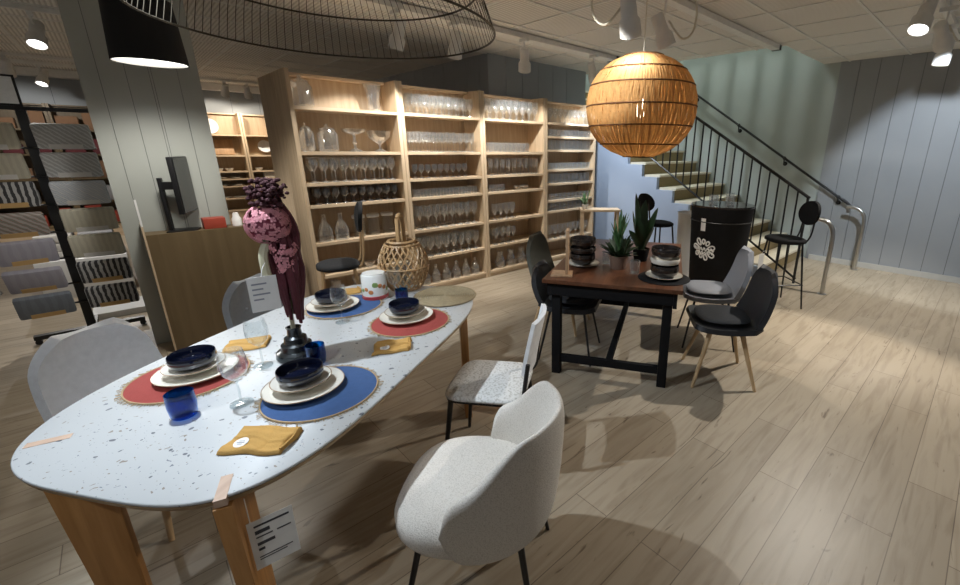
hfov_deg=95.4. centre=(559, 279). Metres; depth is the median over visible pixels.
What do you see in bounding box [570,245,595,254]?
bowl
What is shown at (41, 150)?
textile
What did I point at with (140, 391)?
placemat
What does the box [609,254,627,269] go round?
pot
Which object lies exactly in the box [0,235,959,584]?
floor
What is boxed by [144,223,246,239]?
countertop
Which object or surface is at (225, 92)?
track spotlight
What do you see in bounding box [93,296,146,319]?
plinth
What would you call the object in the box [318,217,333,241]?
glass bottle
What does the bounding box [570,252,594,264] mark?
bowl
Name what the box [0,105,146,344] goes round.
display rack
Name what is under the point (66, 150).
textile
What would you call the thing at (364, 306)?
placemat
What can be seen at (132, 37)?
pendant
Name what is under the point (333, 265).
bar stool
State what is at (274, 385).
plate
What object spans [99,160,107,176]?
textile
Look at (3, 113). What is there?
bookcase
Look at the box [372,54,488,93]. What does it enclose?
wall
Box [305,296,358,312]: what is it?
plate
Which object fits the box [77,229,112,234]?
folded throw
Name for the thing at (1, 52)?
track
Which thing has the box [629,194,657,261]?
potted plant
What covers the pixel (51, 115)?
bookcase
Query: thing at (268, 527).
print
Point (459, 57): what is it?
track spotlight
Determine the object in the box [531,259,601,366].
dining chair
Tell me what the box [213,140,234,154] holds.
serving board
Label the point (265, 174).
storage box
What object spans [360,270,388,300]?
tin
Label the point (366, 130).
bowl
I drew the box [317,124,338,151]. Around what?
lidded jar
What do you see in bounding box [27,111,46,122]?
cardboard box
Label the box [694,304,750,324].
cushion
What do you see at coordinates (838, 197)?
wall handrail
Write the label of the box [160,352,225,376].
plate
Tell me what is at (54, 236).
folded throw
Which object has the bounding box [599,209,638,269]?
potted succulent
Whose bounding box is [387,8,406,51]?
track spotlight
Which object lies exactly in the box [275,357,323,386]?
bowl
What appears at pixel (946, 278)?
baseboard
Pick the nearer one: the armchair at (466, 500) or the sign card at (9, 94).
the armchair at (466, 500)
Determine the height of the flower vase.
0.136 m
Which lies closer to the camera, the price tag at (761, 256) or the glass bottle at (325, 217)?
the price tag at (761, 256)
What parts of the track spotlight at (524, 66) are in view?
arm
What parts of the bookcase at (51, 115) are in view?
panel, rail, panel, shelf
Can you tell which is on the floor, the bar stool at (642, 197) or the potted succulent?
the bar stool at (642, 197)
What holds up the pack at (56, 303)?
hanging from the display rack
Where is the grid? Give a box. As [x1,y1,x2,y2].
[0,0,959,84]
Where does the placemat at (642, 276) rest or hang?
on the dining table at (624, 288)
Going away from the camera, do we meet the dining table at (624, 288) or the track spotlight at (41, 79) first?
the dining table at (624, 288)
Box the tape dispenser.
[231,212,242,225]
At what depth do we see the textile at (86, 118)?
7.42 m
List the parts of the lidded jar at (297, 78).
lid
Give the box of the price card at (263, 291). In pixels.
[246,263,281,312]
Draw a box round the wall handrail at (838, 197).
[693,93,850,204]
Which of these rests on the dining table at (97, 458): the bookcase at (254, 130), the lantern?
the lantern
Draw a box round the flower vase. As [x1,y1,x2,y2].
[276,324,311,363]
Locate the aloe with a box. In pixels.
[572,191,592,208]
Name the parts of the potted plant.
pot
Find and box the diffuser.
[112,58,185,66]
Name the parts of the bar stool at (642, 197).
backrest, seat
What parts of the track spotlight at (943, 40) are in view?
arm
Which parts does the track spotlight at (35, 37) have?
arm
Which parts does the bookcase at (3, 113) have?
rail, shelf, panel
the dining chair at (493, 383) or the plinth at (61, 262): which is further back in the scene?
the plinth at (61, 262)
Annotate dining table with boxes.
[10,284,472,584]
[542,239,682,387]
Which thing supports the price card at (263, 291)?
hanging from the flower
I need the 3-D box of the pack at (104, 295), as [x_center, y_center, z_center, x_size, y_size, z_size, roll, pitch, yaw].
[-3.916,0.125,3.766,0.310,0.192,0.096,-13,22,-38]
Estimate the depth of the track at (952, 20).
3.80 m
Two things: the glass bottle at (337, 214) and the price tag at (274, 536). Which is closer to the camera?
the price tag at (274, 536)
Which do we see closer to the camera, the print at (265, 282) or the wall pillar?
the print at (265, 282)
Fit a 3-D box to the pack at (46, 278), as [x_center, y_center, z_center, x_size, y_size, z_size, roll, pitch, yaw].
[-4.179,0.001,3.429,0.310,0.190,0.120,-15,23,-41]
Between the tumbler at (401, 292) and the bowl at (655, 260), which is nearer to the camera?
the tumbler at (401, 292)
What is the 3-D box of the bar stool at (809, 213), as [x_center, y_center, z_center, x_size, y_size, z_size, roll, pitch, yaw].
[2.422,-0.279,4.610,0.459,1.126,0.410,-1,17,-5]
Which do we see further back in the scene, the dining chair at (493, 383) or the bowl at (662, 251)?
the bowl at (662, 251)
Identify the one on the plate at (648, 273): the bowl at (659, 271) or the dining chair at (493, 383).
the bowl at (659, 271)
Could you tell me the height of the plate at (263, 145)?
0.254 m
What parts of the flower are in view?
stem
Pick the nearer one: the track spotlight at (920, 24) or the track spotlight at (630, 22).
the track spotlight at (630, 22)
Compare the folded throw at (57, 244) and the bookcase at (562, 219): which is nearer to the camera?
the folded throw at (57, 244)
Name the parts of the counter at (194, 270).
corner post, panel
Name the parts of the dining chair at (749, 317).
leg, leg, leg, leg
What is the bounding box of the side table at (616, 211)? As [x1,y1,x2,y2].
[579,208,620,234]
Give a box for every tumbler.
[163,386,197,420]
[304,341,325,362]
[395,287,407,298]
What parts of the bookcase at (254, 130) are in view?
panel, rail, shelf, panel, shelf, shelf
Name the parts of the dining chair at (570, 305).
leg, leg, leg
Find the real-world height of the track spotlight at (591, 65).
0.339 m
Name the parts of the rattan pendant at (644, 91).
cord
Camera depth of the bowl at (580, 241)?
3.26 m
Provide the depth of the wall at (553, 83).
6.29 m
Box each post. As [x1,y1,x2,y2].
[817,217,834,294]
[846,205,865,269]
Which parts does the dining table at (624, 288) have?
leg, leg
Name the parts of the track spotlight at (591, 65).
arm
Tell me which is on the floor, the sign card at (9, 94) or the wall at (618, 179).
the wall at (618, 179)
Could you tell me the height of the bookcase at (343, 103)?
2.250 m
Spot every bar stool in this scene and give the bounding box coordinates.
[316,201,364,289]
[638,193,673,242]
[762,201,820,308]
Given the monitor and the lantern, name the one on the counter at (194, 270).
the monitor
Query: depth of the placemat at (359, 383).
1.51 m
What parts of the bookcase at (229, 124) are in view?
rail, shelf, shelf, shelf, shelf, shelf, shelf, shelf, panel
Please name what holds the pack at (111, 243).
hanging from the display rack
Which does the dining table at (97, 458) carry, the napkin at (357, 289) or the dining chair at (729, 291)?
the napkin at (357, 289)
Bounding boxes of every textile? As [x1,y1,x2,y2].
[0,117,17,127]
[3,144,25,153]
[12,168,35,179]
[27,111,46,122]
[39,149,53,152]
[44,215,50,226]
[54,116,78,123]
[65,149,86,151]
[81,113,93,129]
[85,204,101,207]
[93,139,100,153]
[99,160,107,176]
[106,185,113,199]
[114,209,119,220]
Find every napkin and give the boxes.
[216,425,302,455]
[222,335,271,352]
[344,286,360,294]
[371,337,411,355]
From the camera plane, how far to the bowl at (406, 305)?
2.25 m
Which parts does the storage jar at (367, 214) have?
lid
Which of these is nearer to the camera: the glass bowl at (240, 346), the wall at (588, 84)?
the glass bowl at (240, 346)
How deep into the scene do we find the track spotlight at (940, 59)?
4.03 m
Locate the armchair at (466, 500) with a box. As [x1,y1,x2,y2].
[394,381,564,584]
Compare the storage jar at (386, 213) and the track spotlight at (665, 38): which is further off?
the storage jar at (386, 213)
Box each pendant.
[98,0,189,68]
[120,0,495,59]
[586,0,697,157]
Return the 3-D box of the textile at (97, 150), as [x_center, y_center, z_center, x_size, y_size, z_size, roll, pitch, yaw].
[-8.194,-2.380,7.666,0.220,0.247,0.210,17,23,42]
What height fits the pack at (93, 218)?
0.191 m
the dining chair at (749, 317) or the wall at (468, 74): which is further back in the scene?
the wall at (468, 74)
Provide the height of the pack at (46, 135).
0.192 m
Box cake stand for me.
[340,128,365,151]
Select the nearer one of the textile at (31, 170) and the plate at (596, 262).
the plate at (596, 262)
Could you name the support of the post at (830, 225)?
on the floor
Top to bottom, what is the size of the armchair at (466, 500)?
0.792 m
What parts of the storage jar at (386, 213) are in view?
lid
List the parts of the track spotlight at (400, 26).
arm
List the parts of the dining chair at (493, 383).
leg, leg, seat frame, seat, backrest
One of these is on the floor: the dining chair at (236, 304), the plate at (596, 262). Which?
the dining chair at (236, 304)
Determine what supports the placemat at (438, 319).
on the dining table at (97, 458)
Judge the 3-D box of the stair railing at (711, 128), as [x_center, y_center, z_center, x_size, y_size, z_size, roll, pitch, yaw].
[1.902,-1.672,5.995,3.030,2.916,0.038,17,23,42]
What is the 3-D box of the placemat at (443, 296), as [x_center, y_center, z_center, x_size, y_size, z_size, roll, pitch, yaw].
[-0.698,0.095,2.612,0.373,0.011,0.373,-6,18,-22]
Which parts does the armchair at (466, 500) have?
leg, seat, backrest, leg, leg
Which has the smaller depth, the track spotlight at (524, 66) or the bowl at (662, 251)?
the bowl at (662, 251)
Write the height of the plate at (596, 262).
0.023 m
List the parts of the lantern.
handle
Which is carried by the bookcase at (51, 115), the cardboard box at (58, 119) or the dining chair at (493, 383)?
the cardboard box at (58, 119)
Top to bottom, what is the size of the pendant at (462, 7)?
0.734 m
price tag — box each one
[243,499,300,570]
[757,251,764,268]
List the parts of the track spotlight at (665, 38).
arm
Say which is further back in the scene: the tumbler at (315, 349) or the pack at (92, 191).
the pack at (92, 191)
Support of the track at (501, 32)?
attached to the ceiling
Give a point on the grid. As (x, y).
(860, 2)
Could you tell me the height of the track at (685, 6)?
0.053 m
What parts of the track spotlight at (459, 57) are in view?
arm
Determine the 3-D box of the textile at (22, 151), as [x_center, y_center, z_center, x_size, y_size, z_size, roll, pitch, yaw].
[-8.900,-2.135,7.001,0.220,0.153,0.211,17,23,42]
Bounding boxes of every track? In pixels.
[0,1,60,15]
[0,51,73,61]
[0,57,257,83]
[339,0,618,62]
[657,0,781,51]
[938,0,959,41]
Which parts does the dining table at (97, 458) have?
leg, leg, leg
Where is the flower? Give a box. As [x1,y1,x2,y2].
[243,177,305,328]
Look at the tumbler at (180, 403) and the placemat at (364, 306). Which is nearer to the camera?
the tumbler at (180, 403)
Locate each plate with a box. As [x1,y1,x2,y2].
[150,353,238,386]
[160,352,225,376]
[208,118,218,132]
[258,140,269,151]
[260,366,344,404]
[269,365,331,392]
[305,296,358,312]
[311,294,350,306]
[379,306,432,324]
[384,304,424,317]
[569,259,598,266]
[645,270,682,279]
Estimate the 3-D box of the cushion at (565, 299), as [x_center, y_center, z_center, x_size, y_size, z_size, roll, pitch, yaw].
[0.105,0.125,3.455,0.370,0.022,0.370,5,18,14]
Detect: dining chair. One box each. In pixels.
[27,317,174,541]
[222,273,282,328]
[445,303,546,439]
[526,231,589,336]
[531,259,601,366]
[677,245,753,351]
[681,264,778,391]
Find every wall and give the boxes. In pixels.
[14,75,263,114]
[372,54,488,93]
[487,53,585,104]
[585,91,800,275]
[586,74,590,90]
[596,46,959,276]
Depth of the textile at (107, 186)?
7.79 m
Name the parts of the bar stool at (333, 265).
leg, seat, leg, backrest, post, post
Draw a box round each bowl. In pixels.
[165,344,216,370]
[216,346,247,380]
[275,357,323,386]
[314,288,345,303]
[366,130,390,151]
[388,297,419,314]
[570,235,595,247]
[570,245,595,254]
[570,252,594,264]
[650,255,679,265]
[650,263,678,277]
[651,244,680,258]
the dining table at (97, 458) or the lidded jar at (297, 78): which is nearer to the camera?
the dining table at (97, 458)
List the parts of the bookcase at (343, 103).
panel, rail, shelf, shelf, shelf, shelf, shelf, shelf, panel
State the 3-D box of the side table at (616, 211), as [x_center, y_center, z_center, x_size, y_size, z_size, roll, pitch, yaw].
[0.545,-0.589,6.062,0.540,0.830,0.240,0,17,-3]
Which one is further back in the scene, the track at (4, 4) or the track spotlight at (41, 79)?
the track spotlight at (41, 79)
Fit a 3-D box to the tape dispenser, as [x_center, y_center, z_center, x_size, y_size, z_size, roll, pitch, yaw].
[-2.819,-0.532,3.744,0.070,0.110,0.070,17,23,42]
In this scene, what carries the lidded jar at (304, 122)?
on the bookcase at (343, 103)
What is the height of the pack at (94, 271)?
0.191 m
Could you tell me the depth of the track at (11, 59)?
6.64 m
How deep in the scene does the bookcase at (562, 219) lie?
6.58 m
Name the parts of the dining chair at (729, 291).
leg, leg, leg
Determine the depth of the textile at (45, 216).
7.36 m
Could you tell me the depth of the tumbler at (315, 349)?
1.77 m
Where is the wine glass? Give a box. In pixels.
[216,346,247,399]
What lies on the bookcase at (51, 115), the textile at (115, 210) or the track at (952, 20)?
the textile at (115, 210)
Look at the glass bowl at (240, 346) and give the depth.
1.47 m
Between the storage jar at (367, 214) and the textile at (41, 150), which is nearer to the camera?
the storage jar at (367, 214)
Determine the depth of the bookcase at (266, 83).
4.20 m
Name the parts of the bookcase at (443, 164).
panel, rail, shelf, shelf, shelf, shelf, shelf, shelf, shelf, panel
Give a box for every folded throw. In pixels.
[32,232,72,242]
[55,243,61,250]
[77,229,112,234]
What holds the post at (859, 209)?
on the floor
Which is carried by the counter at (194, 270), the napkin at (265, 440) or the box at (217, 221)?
the box at (217, 221)
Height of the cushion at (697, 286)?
0.022 m
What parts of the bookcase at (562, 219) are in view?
panel, shelf, panel, rail, shelf, shelf, shelf, shelf, shelf, shelf, shelf, shelf, panel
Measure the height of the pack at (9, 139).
0.191 m
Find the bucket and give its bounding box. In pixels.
[689,201,755,281]
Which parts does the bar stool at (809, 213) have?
leg, leg, seat, leg, backrest, post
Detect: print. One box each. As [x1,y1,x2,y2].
[251,282,270,300]
[253,511,292,559]
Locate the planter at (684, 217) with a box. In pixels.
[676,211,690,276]
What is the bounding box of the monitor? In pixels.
[156,156,200,232]
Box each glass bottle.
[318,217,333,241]
[335,214,349,239]
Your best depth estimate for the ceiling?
4.63 m
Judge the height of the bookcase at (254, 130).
2.250 m
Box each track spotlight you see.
[0,55,16,77]
[25,10,48,49]
[35,64,48,86]
[221,81,229,97]
[243,83,252,98]
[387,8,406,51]
[447,21,461,59]
[518,37,530,73]
[587,54,597,83]
[590,0,641,39]
[651,0,697,50]
[906,0,938,36]
[931,24,959,65]
[932,5,959,52]
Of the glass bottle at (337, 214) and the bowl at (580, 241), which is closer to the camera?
the bowl at (580, 241)
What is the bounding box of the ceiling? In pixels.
[0,0,959,86]
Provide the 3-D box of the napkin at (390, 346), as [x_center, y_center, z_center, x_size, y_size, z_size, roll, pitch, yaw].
[-0.756,0.295,1.936,0.173,0.025,0.123,-6,18,-19]
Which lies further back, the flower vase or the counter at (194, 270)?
the counter at (194, 270)
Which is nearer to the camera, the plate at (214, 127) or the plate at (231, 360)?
the plate at (231, 360)
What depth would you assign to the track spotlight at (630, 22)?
2.65 m
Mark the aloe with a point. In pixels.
(584, 205)
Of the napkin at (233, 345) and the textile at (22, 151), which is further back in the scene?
the textile at (22, 151)
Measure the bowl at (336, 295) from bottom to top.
0.056 m
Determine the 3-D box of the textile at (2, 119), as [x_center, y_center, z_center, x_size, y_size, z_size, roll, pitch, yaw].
[-8.896,-2.520,6.883,0.220,0.160,0.223,17,23,42]
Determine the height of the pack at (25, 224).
0.190 m
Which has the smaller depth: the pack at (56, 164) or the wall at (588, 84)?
the pack at (56, 164)
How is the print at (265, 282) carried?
attached to the price card at (263, 291)
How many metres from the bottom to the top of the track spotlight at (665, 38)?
0.397 m
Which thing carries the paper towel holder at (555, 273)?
on the dining table at (624, 288)
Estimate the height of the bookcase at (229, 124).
2.250 m
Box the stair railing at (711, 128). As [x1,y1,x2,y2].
[651,111,810,282]
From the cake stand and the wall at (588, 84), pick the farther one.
the wall at (588, 84)
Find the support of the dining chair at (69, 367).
on the floor
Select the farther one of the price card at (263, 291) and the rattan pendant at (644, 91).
the rattan pendant at (644, 91)
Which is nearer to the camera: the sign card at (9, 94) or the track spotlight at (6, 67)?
the sign card at (9, 94)
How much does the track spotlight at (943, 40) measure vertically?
0.334 m
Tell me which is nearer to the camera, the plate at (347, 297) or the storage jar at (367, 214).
the plate at (347, 297)
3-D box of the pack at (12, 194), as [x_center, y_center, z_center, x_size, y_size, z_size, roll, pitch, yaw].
[-4.182,-0.640,3.247,0.094,0.192,0.310,15,22,40]
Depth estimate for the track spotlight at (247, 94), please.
8.23 m
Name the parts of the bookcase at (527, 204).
panel, panel, rail, shelf, shelf, shelf, shelf, shelf, shelf, shelf, panel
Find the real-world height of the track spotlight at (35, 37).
0.308 m
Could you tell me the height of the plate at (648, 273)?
0.023 m
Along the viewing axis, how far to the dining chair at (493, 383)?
2.16 m
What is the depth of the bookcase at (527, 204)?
5.86 m
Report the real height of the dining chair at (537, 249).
0.877 m
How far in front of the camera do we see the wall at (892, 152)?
6.14 m
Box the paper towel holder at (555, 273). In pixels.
[551,228,572,276]
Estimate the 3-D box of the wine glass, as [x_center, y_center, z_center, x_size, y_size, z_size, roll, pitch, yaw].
[-1.119,0.336,1.484,0.083,0.205,0.083,8,19,24]
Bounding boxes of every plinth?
[33,245,136,297]
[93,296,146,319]
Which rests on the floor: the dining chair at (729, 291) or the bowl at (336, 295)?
the dining chair at (729, 291)
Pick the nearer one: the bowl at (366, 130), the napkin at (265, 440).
the napkin at (265, 440)
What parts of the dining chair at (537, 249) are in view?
leg, leg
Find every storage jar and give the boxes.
[366,213,379,233]
[380,211,393,232]
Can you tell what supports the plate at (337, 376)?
on the placemat at (359, 383)
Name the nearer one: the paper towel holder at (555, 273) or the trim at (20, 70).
the paper towel holder at (555, 273)
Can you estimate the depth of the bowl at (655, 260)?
2.94 m
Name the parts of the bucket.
lid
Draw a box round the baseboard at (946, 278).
[808,254,959,283]
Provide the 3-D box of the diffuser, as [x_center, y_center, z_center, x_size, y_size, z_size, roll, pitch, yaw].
[-2.616,-1.399,2.747,0.364,0.004,0.364,17,23,42]
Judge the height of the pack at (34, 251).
0.191 m
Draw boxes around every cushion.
[549,295,594,304]
[686,280,731,294]
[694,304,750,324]
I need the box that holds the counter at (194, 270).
[134,200,260,350]
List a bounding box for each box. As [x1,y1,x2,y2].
[201,216,226,228]
[262,172,274,176]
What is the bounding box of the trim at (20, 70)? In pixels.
[0,64,259,93]
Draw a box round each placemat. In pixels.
[114,352,254,407]
[252,364,383,426]
[304,294,382,319]
[367,307,451,338]
[413,286,475,306]
[638,272,689,285]
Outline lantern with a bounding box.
[377,213,429,291]
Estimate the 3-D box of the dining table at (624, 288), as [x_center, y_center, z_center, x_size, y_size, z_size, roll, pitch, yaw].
[0.518,0.180,3.684,0.950,0.750,1.500,5,18,14]
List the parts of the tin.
lid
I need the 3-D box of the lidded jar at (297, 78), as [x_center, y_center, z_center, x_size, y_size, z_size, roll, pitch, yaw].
[-2.325,-1.693,3.852,0.194,0.268,0.194,17,23,42]
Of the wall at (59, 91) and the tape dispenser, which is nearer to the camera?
the tape dispenser
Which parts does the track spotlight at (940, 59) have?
arm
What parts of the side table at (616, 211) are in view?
leg, leg, leg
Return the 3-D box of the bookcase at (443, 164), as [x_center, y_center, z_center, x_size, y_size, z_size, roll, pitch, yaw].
[-1.395,-1.046,5.065,0.340,2.250,0.996,17,23,42]
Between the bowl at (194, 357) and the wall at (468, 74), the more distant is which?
the wall at (468, 74)
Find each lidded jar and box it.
[290,75,314,106]
[298,122,315,151]
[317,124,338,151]
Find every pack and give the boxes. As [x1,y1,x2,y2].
[0,122,20,149]
[0,153,30,179]
[0,182,40,208]
[0,212,49,238]
[0,238,59,266]
[1,266,67,293]
[12,291,76,319]
[30,123,94,148]
[39,152,102,177]
[49,180,110,204]
[59,206,118,231]
[67,232,125,257]
[76,257,132,283]
[84,281,139,307]
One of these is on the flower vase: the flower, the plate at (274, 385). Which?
the flower
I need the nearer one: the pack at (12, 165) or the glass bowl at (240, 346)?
the glass bowl at (240, 346)
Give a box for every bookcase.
[0,103,77,242]
[45,103,123,234]
[207,112,255,223]
[239,113,274,207]
[257,72,310,297]
[273,67,415,295]
[398,81,487,286]
[481,91,544,276]
[545,98,595,260]
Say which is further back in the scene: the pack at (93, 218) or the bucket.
the bucket
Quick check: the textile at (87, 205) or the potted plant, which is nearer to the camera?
the potted plant
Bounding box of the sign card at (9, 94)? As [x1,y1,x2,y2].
[0,74,22,105]
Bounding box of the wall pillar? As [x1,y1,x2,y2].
[56,0,230,344]
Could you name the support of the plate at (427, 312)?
on the placemat at (438, 319)
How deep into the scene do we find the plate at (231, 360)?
1.65 m
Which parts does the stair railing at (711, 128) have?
rail, rail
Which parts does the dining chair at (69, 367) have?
leg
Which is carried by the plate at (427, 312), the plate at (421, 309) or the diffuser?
the plate at (421, 309)

